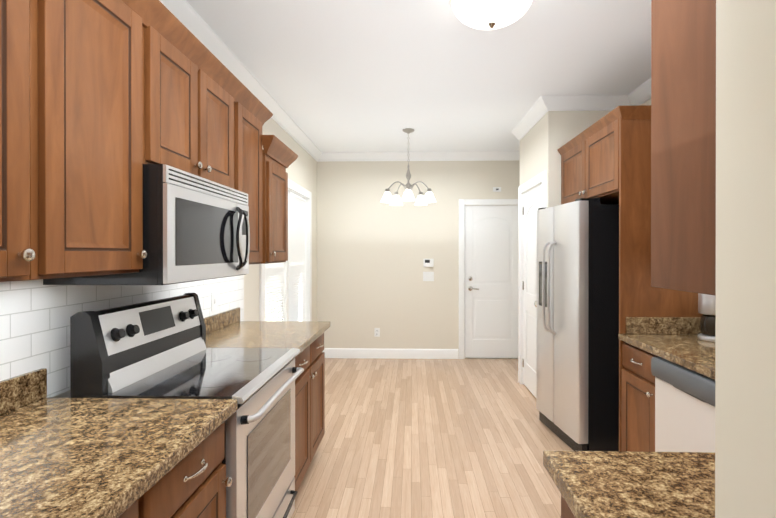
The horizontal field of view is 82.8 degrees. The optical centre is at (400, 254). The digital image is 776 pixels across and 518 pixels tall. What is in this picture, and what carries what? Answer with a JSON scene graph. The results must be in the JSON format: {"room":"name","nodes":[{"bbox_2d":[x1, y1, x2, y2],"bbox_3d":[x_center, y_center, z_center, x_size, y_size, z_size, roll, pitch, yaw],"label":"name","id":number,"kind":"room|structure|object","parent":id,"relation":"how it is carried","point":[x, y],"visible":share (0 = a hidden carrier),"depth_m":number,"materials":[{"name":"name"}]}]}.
{"room":"kitchen","nodes":[
{"label":"kitchen","id":0,"kind":"room"},
{"bbox_2d":[51,0,775,517],"bbox_3d":[0.368,0.032,2.330,3.420,2.745,7.330,0,0,1],"label":"wall","id":1,"kind":"structure","parent":0,"point":[371,252],"depth_m":3.80,"materials":[{"name":"beige paint"}]},
{"bbox_2d":[0,0,47,281],"bbox_3d":[-1.071,-0.376,0.825,0.361,0.881,0.503,0,0,1],"label":"upper cabinet","id":2,"kind":"object","parent":1,"relation":"attached to","point":[23,23],"depth_m":1.03,"materials":[{"name":"brown wood"}]},
{"bbox_2d":[48,0,151,278],"bbox_3d":[-1.059,-0.377,1.291,0.361,0.881,0.430,0,0,1],"label":"upper cabinet","id":3,"kind":"object","parent":1,"relation":"attached to","point":[102,102],"depth_m":1.29,"materials":[{"name":"brown wood"}]},
{"bbox_2d":[0,275,243,397],"bbox_3d":[-1.228,0.083,1.952,0.007,0.844,2.748,0,0,1],"label":"tile","id":4,"kind":"structure","parent":1,"relation":"attached to","point":[35,315],"depth_m":1.57,"materials":[{"name":"white tile"}]},
{"bbox_2d":[211,292,216,310],"bbox_3d":[-1.196,0.303,2.823,0.012,0.120,0.075,0,0,1],"label":"switch plate","id":5,"kind":"object","parent":4,"relation":"attached to","point":[213,301],"visible":1,"depth_m":2.81,"materials":[{"name":"white plastic"}]},
{"bbox_2d":[152,16,239,190],"bbox_3d":[-1.044,-0.566,1.887,0.361,0.506,0.760,0,0,1],"label":"upper cabinet","id":6,"kind":"object","parent":1,"relation":"attached to","point":[196,111],"depth_m":1.82,"materials":[{"name":"brown wood"}]},
{"bbox_2d":[43,164,249,284],"bbox_3d":[-0.981,-0.100,1.887,0.487,0.419,0.756,0,0,1],"label":"microwave","id":7,"kind":"object","parent":6,"relation":"attached to","point":[196,228],"visible":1,"depth_m":1.63,"materials":[{"name":"silver metal"}]},
{"bbox_2d":[159,0,322,161],"bbox_3d":[-1.156,-1.291,3.241,0.085,0.105,5.340,0,0,1],"label":"crown molding","id":8,"kind":"structure","parent":1,"relation":"attached to","point":[188,17],"depth_m":3.06,"materials":[{"name":"white"}]},
{"bbox_2d":[240,96,267,264],"bbox_3d":[-1.029,-0.380,2.455,0.361,0.881,0.520,0,0,1],"label":"upper cabinet","id":9,"kind":"object","parent":1,"relation":"attached to","point":[253,159],"depth_m":2.58,"materials":[{"name":"brown wood"}]},
{"bbox_2d":[268,148,291,262],"bbox_3d":[-1.004,-0.294,2.939,0.386,0.706,0.441,0,0,1],"label":"upper cabinet","id":10,"kind":"object","parent":1,"relation":"attached to","point":[277,174],"depth_m":2.93,"materials":[{"name":"brown wood"}]},
{"bbox_2d":[259,179,311,320],"bbox_3d":[-1.199,0.123,4.601,0.170,1.790,1.870,0,0,1],"label":"window","id":11,"kind":"structure","parent":1,"relation":"in","point":[304,193],"depth_m":5.01,"materials":[{"name":"white"}]},
{"bbox_2d":[265,191,306,320],"bbox_3d":[-1.199,0.110,4.601,0.050,1.549,1.606,0,0,1],"label":"window blinds","id":12,"kind":"object","parent":11,"relation":"attached to","point":[297,224],"visible":0.48,"depth_m":4.84,"materials":[{"name":"white plastic"}]},
{"bbox_2d":[374,328,379,336],"bbox_3d":[-0.319,1.048,5.893,0.072,0.115,0.006,0,0,1],"label":"electrical outlet plate","id":13,"kind":"object","parent":1,"relation":"attached to","point":[376,332],"visible":1,"depth_m":5.89,"materials":[{"name":"white plastic"}]},
{"bbox_2d":[322,348,457,358],"bbox_3d":[0.425,1.334,4.532,3.180,0.130,2.690,0,0,1],"label":"baseboard","id":14,"kind":"structure","parent":1,"relation":"attached to","point":[391,353],"depth_m":5.88,"materials":[{"name":"white"}]},
{"bbox_2d":[323,151,519,161],"bbox_3d":[0.504,-1.297,5.827,3.090,0.105,0.085,0,0,1],"label":"crown molding","id":15,"kind":"structure","parent":1,"relation":"attached to","point":[450,155],"depth_m":5.83,"materials":[{"name":"white"}]},
{"bbox_2d":[423,272,433,280],"bbox_3d":[0.367,0.298,5.870,0.145,0.125,0.013,0,0,1],"label":"switch plate","id":16,"kind":"object","parent":1,"relation":"attached to","point":[428,276],"visible":1,"depth_m":5.87,"materials":[{"name":"white plastic"}]},
{"bbox_2d":[423,259,433,266],"bbox_3d":[0.367,0.115,5.864,0.135,0.110,0.025,0,0,1],"label":"thermostat","id":17,"kind":"object","parent":1,"relation":"attached to","point":[428,262],"visible":1,"depth_m":5.85,"materials":[{"name":"white plastic"}]},
{"bbox_2d":[459,199,517,358],"bbox_3d":[1.221,0.333,5.870,0.903,2.125,0.070,0,0,1],"label":"door frame","id":18,"kind":"structure","parent":1,"relation":"attached to","point":[463,203],"depth_m":5.84,"materials":[{"name":"white painted wood"}]},
{"bbox_2d":[465,206,517,357],"bbox_3d":[1.221,0.368,5.859,0.737,2.030,0.087,0,0,1],"label":"back door","id":19,"kind":"structure","parent":1,"relation":"in","point":[491,281],"depth_m":5.87,"materials":[{"name":"white wood"}]},
{"bbox_2d":[493,187,500,191],"bbox_3d":[1.277,-0.859,5.838,0.105,0.058,0.024,0,0,1],"label":"sensor","id":20,"kind":"object","parent":1,"relation":"attached to","point":[496,189],"visible":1,"depth_m":5.83,"materials":[{"name":"white plastic"}]},
{"bbox_2d":[522,185,541,397],"bbox_3d":[1.284,0.372,4.333,0.108,2.030,0.772,0,0,1],"label":"pantry door","id":21,"kind":"structure","parent":1,"relation":"in","point":[532,201],"depth_m":4.44,"materials":[{"name":"white wood"}]},
{"bbox_2d":[518,170,546,383],"bbox_3d":[1.305,0.332,4.332,0.070,2.135,0.956,0,0,1],"label":"door frame","id":22,"kind":"structure","parent":1,"relation":"attached to","point":[541,177],"depth_m":4.72,"materials":[{"name":"white wood"}]},
{"bbox_2d":[512,95,554,140],"bbox_3d":[1.246,-1.293,4.276,0.085,0.105,1.105,0,0,1],"label":"crown molding","id":23,"kind":"structure","parent":1,"relation":"attached to","point":[544,104],"depth_m":4.07,"materials":[{"name":"white"}]},
{"bbox_2d":[551,95,626,110],"bbox_3d":[1.606,-1.292,3.757,0.600,0.105,0.085,0,0,1],"label":"crown molding","id":24,"kind":"structure","parent":1,"relation":"attached to","point":[562,102],"depth_m":3.75,"materials":[{"name":"white"}]},
{"bbox_2d":[627,78,650,105],"bbox_3d":[1.911,-1.288,2.142,0.085,0.105,3.300,0,0,1],"label":"crown molding","id":25,"kind":"structure","parent":1,"relation":"attached to","point":[642,93],"depth_m":3.57,"materials":[{"name":"white"}]},
{"bbox_2d":[626,317,700,333],"bbox_3d":[1.655,0.437,2.691,0.545,0.101,0.021,0,0,1],"label":"backsplash","id":26,"kind":"structure","parent":1,"relation":"attached to","point":[662,325],"depth_m":2.67,"materials":[{"name":"stone"}]},
{"bbox_2d":[651,0,715,295],"bbox_3d":[1.032,-0.394,0.712,1.090,0.916,0.375,0,0,1],"label":"upper cabinet","id":27,"kind":"object","parent":1,"relation":"attached to","point":[683,145],"visible":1,"depth_m":0.76,"materials":[{"name":"brown wood"}]},
{"bbox_2d":[186,0,650,151],"bbox_3d":[0.368,-1.371,2.326,3.420,0.060,7.330,0,0,1],"label":"ceiling","id":28,"kind":"structure","parent":0,"point":[362,75],"depth_m":3.08,"materials":[{"name":"white paint"}]},
{"bbox_2d":[381,128,435,205],"bbox_3d":[0.081,-0.951,4.748,0.603,0.792,0.581,0,0,1],"label":"chandelier","id":29,"kind":"object","parent":28,"relation":"hanging from","point":[420,200],"visible":1,"depth_m":4.72,"materials":[{"name":"white glass"}]},
{"bbox_2d":[450,0,531,29],"bbox_3d":[0.467,-1.250,2.259,0.430,0.181,0.430,0,0,1],"label":"dome ceiling light","id":30,"kind":"object","parent":28,"relation":"attached to","point":[486,14],"visible":1,"depth_m":2.21,"materials":[{"name":"white glass"}]},
{"bbox_2d":[291,358,572,517],"bbox_3d":[0.368,1.434,2.333,3.420,0.060,7.330,0,0,1],"label":"floor","id":31,"kind":"structure","parent":0,"point":[438,438],"depth_m":3.22,"materials":[{"name":"brown wood"}]},
{"bbox_2d":[118,422,231,517],"bbox_3d":[-0.906,0.970,1.038,0.680,0.874,0.929,0,0,1],"label":"base cabinet","id":32,"kind":"object","parent":31,"relation":"on","point":[194,483],"visible":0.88,"depth_m":1.26,"materials":[{"name":"brown wood"}]},
{"bbox_2d":[0,368,237,517],"bbox_3d":[-0.906,0.462,1.037,0.681,0.139,0.931,0,0,1],"label":"countertop","id":33,"kind":"structure","parent":32,"relation":"on","point":[88,457],"depth_m":1.14,"materials":[{"name":"stone"}]},
{"bbox_2d":[70,293,303,517],"bbox_3d":[-0.809,0.802,1.885,0.637,1.206,0.760,0,0,1],"label":"range","id":34,"kind":"object","parent":31,"relation":"on","point":[154,349],"visible":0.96,"depth_m":1.73,"materials":[{"name":"silver metal"}]},
{"bbox_2d":[294,333,324,490],"bbox_3d":[-0.862,0.966,2.720,0.680,0.874,0.897,0,0,1],"label":"base cabinet","id":35,"kind":"object","parent":31,"relation":"on","point":[310,405],"visible":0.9,"depth_m":2.68,"materials":[{"name":"brown wood"}]},
{"bbox_2d":[204,307,330,356],"bbox_3d":[-0.862,0.458,2.734,0.681,0.139,0.928,0,0,1],"label":"countertop","id":36,"kind":"structure","parent":35,"relation":"on","point":[227,329],"depth_m":2.73,"materials":[{"name":"stone"}]},
{"bbox_2d":[561,495,575,517],"bbox_3d":[0.639,0.971,0.804,0.520,0.874,0.542,0,0,1],"label":"base cabinet","id":37,"kind":"object","parent":31,"relation":"on","point":[566,512],"depth_m":1.03,"materials":[{"name":"brown wood"}]},
{"bbox_2d":[543,451,714,517],"bbox_3d":[0.815,0.513,0.810,0.930,0.039,0.567,0,0,1],"label":"countertop","id":38,"kind":"structure","parent":37,"relation":"on","point":[609,484],"depth_m":0.95,"materials":[{"name":"stone"}]},
{"bbox_2d":[536,198,618,450],"bbox_3d":[1.475,0.509,3.384,0.742,1.785,0.712,0,0,-6],"label":"fridge","id":39,"kind":"object","parent":31,"relation":"on","point":[577,380],"visible":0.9,"depth_m":3.03,"materials":[{"name":"silver metal"}]},
{"bbox_2d":[557,105,702,450],"bbox_3d":[1.657,0.249,3.231,0.642,2.305,1.135,0,0,1],"label":"cabinet","id":40,"kind":"object","parent":31,"relation":"on","point":[605,159],"visible":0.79,"depth_m":2.71,"materials":[{"name":"brown wood"}]},
{"bbox_2d":[621,342,658,451],"bbox_3d":[1.654,0.967,2.500,0.611,0.874,0.406,0,0,1],"label":"base cabinet","id":41,"kind":"object","parent":31,"relation":"on","point":[638,411],"depth_m":2.52,"materials":[{"name":"brown wood"}]},
{"bbox_2d":[618,333,714,379],"bbox_3d":[1.618,0.511,1.605,0.637,0.039,2.197,0,0,1],"label":"countertop","id":42,"kind":"structure","parent":41,"relation":"on","point":[690,352],"depth_m":2.30,"materials":[{"name":"stone"}]},
{"bbox_2d":[698,293,715,341],"bbox_3d":[1.790,0.344,2.499,0.176,0.288,0.152,0,0,1],"label":"coffee maker","id":43,"kind":"object","parent":42,"relation":"on","point":[706,306],"visible":0.46,"depth_m":2.46,"materials":[{"name":"silver metal"}]},
{"bbox_2d":[651,357,714,451],"bbox_3d":[1.610,0.964,2.003,0.621,0.853,0.579,0,0,1],"label":"dishwasher","id":44,"kind":"object","parent":41,"relation":"in","point":[684,409],"visible":0.33,"depth_m":2.06,"materials":[{"name":"grey plastic"}]}
]}

